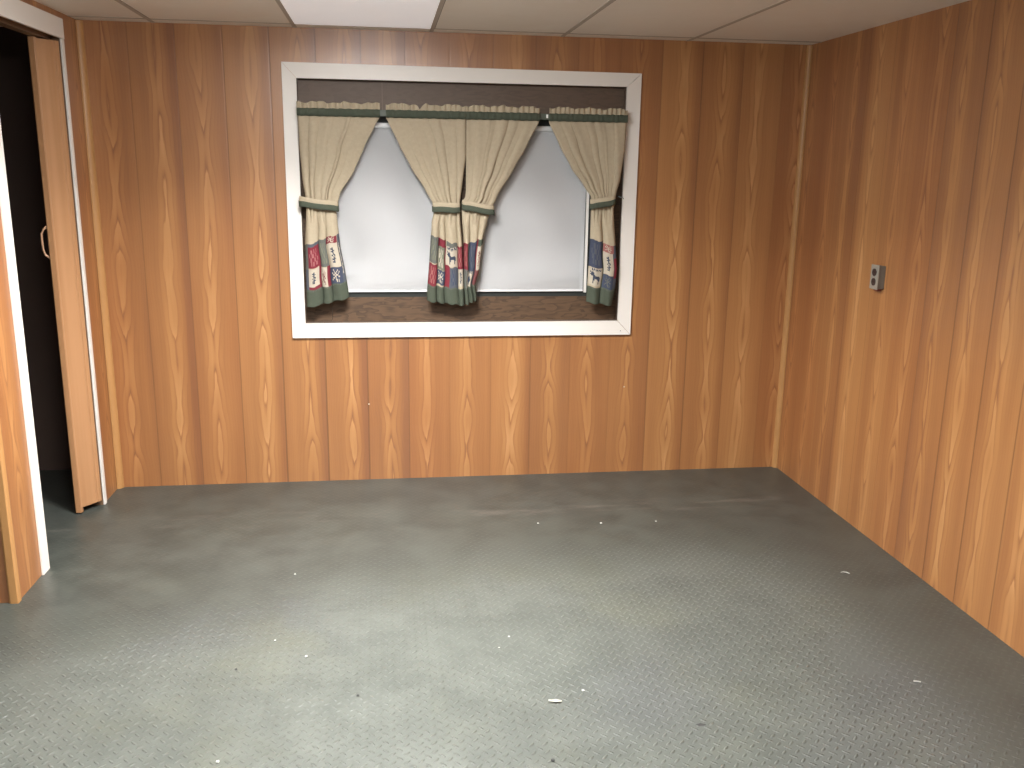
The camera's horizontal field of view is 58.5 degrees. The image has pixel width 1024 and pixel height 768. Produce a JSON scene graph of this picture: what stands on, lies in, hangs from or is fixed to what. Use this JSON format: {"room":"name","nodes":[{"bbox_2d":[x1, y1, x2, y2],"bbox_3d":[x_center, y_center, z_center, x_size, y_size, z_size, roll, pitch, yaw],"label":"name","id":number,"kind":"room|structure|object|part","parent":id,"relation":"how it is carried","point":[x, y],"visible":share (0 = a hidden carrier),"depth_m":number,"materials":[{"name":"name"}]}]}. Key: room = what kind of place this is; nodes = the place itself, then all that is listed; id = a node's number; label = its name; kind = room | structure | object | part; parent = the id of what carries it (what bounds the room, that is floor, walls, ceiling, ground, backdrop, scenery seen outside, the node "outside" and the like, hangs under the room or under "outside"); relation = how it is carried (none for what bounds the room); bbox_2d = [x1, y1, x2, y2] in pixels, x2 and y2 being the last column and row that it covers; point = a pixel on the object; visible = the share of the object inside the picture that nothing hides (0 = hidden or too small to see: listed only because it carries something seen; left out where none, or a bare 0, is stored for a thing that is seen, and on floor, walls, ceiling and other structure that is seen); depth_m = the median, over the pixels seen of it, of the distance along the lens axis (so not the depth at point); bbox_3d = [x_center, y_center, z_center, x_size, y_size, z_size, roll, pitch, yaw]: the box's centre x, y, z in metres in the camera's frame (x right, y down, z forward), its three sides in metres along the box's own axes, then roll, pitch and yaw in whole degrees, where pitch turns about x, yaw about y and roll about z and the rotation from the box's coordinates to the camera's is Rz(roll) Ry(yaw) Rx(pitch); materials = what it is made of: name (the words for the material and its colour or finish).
{"room":"empty basement room","nodes":[
{"label":"empty basement room","id":0,"kind":"room"},
{"bbox_2d":[0,27,70,469],"bbox_3d":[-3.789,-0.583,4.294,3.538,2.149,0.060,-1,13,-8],"label":"doorway","id":1,"kind":"structure","parent":0,"point":[17,111],"depth_m":4.45,"materials":[{"name":"black"}]},
{"bbox_2d":[0,0,116,602],"bbox_3d":[-1.879,-0.399,3.631,0.080,2.150,1.222,-1,13,-7],"label":"wall","id":2,"kind":"structure","parent":0,"point":[13,431],"depth_m":3.43,"materials":[{"name":"brown wood"}]},
{"bbox_2d":[0,423,21,603],"bbox_3d":[-1.778,-0.258,3.051,0.032,2.147,0.031,-1,13,-7],"label":"trim","id":3,"kind":"structure","parent":2,"relation":"attached to","point":[6,526],"depth_m":3.23,"materials":[{"name":"brown wood"}]},
{"bbox_2d":[0,0,106,574],"bbox_3d":[-1.875,-0.387,3.642,0.094,2.123,0.786,-1,13,-7],"label":"door frame","id":4,"kind":"structure","parent":2,"relation":"in","point":[18,11],"depth_m":3.46,"materials":[{"name":"white paint"}]},
{"bbox_3d":[-1.793,-0.266,3.307,0.008,2.043,0.064,-1,13,-7],"label":"jamb casing","id":5,"kind":"part","parent":4,"relation":"part of","materials":[{"name":"white paint"}]},
{"bbox_3d":[-1.819,-1.381,3.409,0.012,0.080,0.784,-1,13,-7],"label":"head casing","id":6,"kind":"part","parent":4,"relation":"part of","materials":[{"name":"white paint"}]},
{"bbox_2d":[0,17,101,513],"bbox_3d":[-1.899,-0.358,3.664,0.118,2.054,0.686,-1,13,-7],"label":"door","id":7,"kind":"structure","parent":4,"relation":"attached to","point":[44,55],"depth_m":3.90,"materials":[{"name":"wood"}]},
{"bbox_3d":[-1.966,-0.597,3.848,0.034,0.141,0.010,-1,13,-7],"label":"handle","id":8,"kind":"part","parent":7,"relation":"part of","materials":[{"name":"beige plastic"}]},
{"bbox_3d":[-1.942,-0.407,3.897,0.028,2.026,0.022,-1,13,-7],"label":"lead post","id":9,"kind":"part","parent":7,"relation":"part of","materials":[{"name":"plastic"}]},
{"bbox_3d":[-1.903,-0.426,3.940,0.006,2.000,0.106,8,15,29],"label":"lead panel","id":10,"kind":"part","parent":7,"relation":"part of","materials":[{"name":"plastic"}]},
{"bbox_3d":[-1.881,-0.436,4.021,0.008,2.043,0.028,-1,13,-7],"label":"jamb casing","id":11,"kind":"part","parent":4,"relation":"part of","materials":[{"name":"white paint"}]},
{"bbox_2d":[82,20,806,486],"bbox_3d":[-0.283,-0.581,4.497,3.460,2.150,0.100,-1,13,-8],"label":"wall","id":12,"kind":"structure","parent":0,"point":[214,384],"depth_m":4.47,"materials":[{"name":"brown wood"}]},
{"bbox_2d":[75,20,123,488],"bbox_3d":[-1.896,-0.536,4.215,0.026,2.147,0.026,-1,13,-8],"label":"trim","id":13,"kind":"structure","parent":12,"relation":"attached to","point":[79,25],"depth_m":4.19,"materials":[{"name":"brown wood"}]},
{"bbox_2d":[281,62,641,337],"bbox_3d":[-0.228,-0.864,4.427,1.673,1.265,0.118,-1,13,-8],"label":"window","id":14,"kind":"structure","parent":12,"relation":"in","point":[504,313],"depth_m":4.39,"materials":[{"name":"white paint"}]},
{"bbox_2d":[337,123,433,291],"bbox_3d":[-0.599,-0.837,4.362,0.585,0.798,0.028,-1,13,-8],"label":"roller shade","id":15,"kind":"object","parent":14,"relation":"attached to","point":[385,214],"visible":0.6,"depth_m":4.38,"materials":[{"name":"fabric"}]},
{"bbox_2d":[380,110,549,119],"bbox_3d":[-0.217,-1.259,4.280,1.524,0.027,0.090,-1,13,-8],"label":"curtain rod","id":16,"kind":"object","parent":14,"relation":"attached to","point":[382,112],"visible":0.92,"depth_m":4.29,"materials":[{"name":"grey paint"}]},
{"bbox_2d":[296,101,379,306],"bbox_3d":[-0.797,-0.824,4.247,0.380,0.942,0.056,-1,13,-8],"label":"cafe curtain","id":17,"kind":"object","parent":16,"relation":"hanging from","point":[333,137],"visible":1,"depth_m":4.21,"materials":[{"name":"fabric"}]},
{"bbox_2d":[386,103,465,305],"bbox_3d":[-0.400,-0.832,4.300,0.370,0.938,0.055,-1,14,-9],"label":"cafe curtain","id":18,"kind":"object","parent":16,"relation":"hanging from","point":[432,138],"visible":1,"depth_m":4.28,"materials":[{"name":"fabric"}]},
{"bbox_2d":[462,105,539,304],"bbox_3d":[-0.056,-0.842,4.348,0.367,0.933,0.056,-1,13,-8],"label":"cafe curtain","id":19,"kind":"object","parent":16,"relation":"hanging from","point":[497,138],"visible":1,"depth_m":4.30,"materials":[{"name":"fabric"}]},
{"bbox_2d":[549,107,627,305],"bbox_3d":[0.357,-0.844,4.405,0.377,0.943,0.056,-1,13,-8],"label":"cafe curtain","id":20,"kind":"object","parent":16,"relation":"hanging from","point":[592,141],"visible":1,"depth_m":4.37,"materials":[{"name":"fabric"}]},
{"bbox_3d":[-0.258,-0.858,4.440,1.325,0.865,0.039,-1,13,-8],"label":"frame","id":21,"kind":"part","parent":14,"relation":"part of","materials":[{"name":"grey paint"}]},
{"bbox_2d":[475,126,585,291],"bbox_3d":[0.076,-0.849,4.454,0.582,0.798,0.028,-1,13,-8],"label":"roller shade","id":22,"kind":"object","parent":14,"relation":"attached to","point":[534,239],"visible":0.7,"depth_m":4.48,"materials":[{"name":"fabric"}]},
{"bbox_3d":[-0.259,-0.849,4.449,1.265,0.785,0.004,-1,13,-8],"label":"glass","id":23,"kind":"part","parent":14,"relation":"part of","materials":[{"name":"grey"}]},
{"bbox_2d":[771,45,812,467],"bbox_3d":[1.427,-0.596,4.671,0.022,2.147,0.022,-1,13,-8],"label":"trim","id":24,"kind":"structure","parent":12,"relation":"attached to","point":[809,49],"depth_m":4.65,"materials":[{"name":"brown wood"}]},
{"bbox_2d":[120,0,785,29],"bbox_3d":[-1.431,-0.592,-0.180,6.998,0.001,8.400,-1,13,-8],"label":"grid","id":25,"kind":"structure","parent":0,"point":[120,0],"depth_m":3.68,"materials":[{"name":"brown"}]},
{"bbox_2d":[0,0,968,44],"bbox_3d":[-1.465,-0.679,0.052,7.200,0.060,9.100,-1,13,-8],"label":"ceiling","id":26,"kind":"structure","parent":0,"point":[792,20],"depth_m":3.69,"materials":[{"name":"plastic"}]},
{"bbox_2d":[280,0,439,28],"bbox_3d":[-0.575,-1.441,3.453,0.591,0.002,1.202,-1,13,-8],"label":"recessed light","id":27,"kind":"object","parent":26,"relation":"in","point":[365,13],"visible":1,"depth_m":3.67,"materials":[{"name":"white plastic"}]},
{"bbox_2d":[68,0,820,42],"bbox_3d":[-1.438,-0.603,-0.133,6.998,0.002,8.498,-1,13,-8],"label":"trim","id":28,"kind":"structure","parent":26,"relation":"attached to","point":[441,3],"depth_m":3.94,"materials":[{"name":"silver metal"}]},
{"bbox_2d":[0,467,1023,767],"bbox_3d":[-1.496,1.481,0.565,7.200,0.080,9.100,-1,13,-8],"label":"floor","id":29,"kind":"structure","parent":0,"point":[734,612],"depth_m":3.11,"materials":[{"name":"rubber"}]},
{"bbox_2d":[548,699,561,701],"bbox_3d":[0.129,0.943,2.724,0.040,0.006,0.014,0,13,-2],"label":"paper scrap","id":30,"kind":"object","parent":29,"relation":"on","point":[553,700],"visible":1,"depth_m":2.72,"materials":[{"name":"white paper"}]},
{"bbox_2d":[777,0,1023,656],"bbox_3d":[2.064,0.379,0.595,0.100,2.150,8.700,-1,13,-8],"label":"wall","id":31,"kind":"structure","parent":0,"point":[902,415],"depth_m":3.55,"materials":[{"name":"brown wood"}]},
{"bbox_2d":[869,264,885,290],"bbox_3d":[1.536,-0.447,3.839,0.037,0.108,0.062,-1,13,-8],"label":"wall outlet","id":32,"kind":"object","parent":31,"relation":"attached to","point":[877,278],"visible":1,"depth_m":3.82,"materials":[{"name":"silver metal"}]},
{"bbox_3d":[1.523,-0.450,3.837,0.004,0.102,0.062,-1,13,-8],"label":"plate","id":33,"kind":"part","parent":32,"relation":"part of","materials":[{"name":"grey"}]}
]}

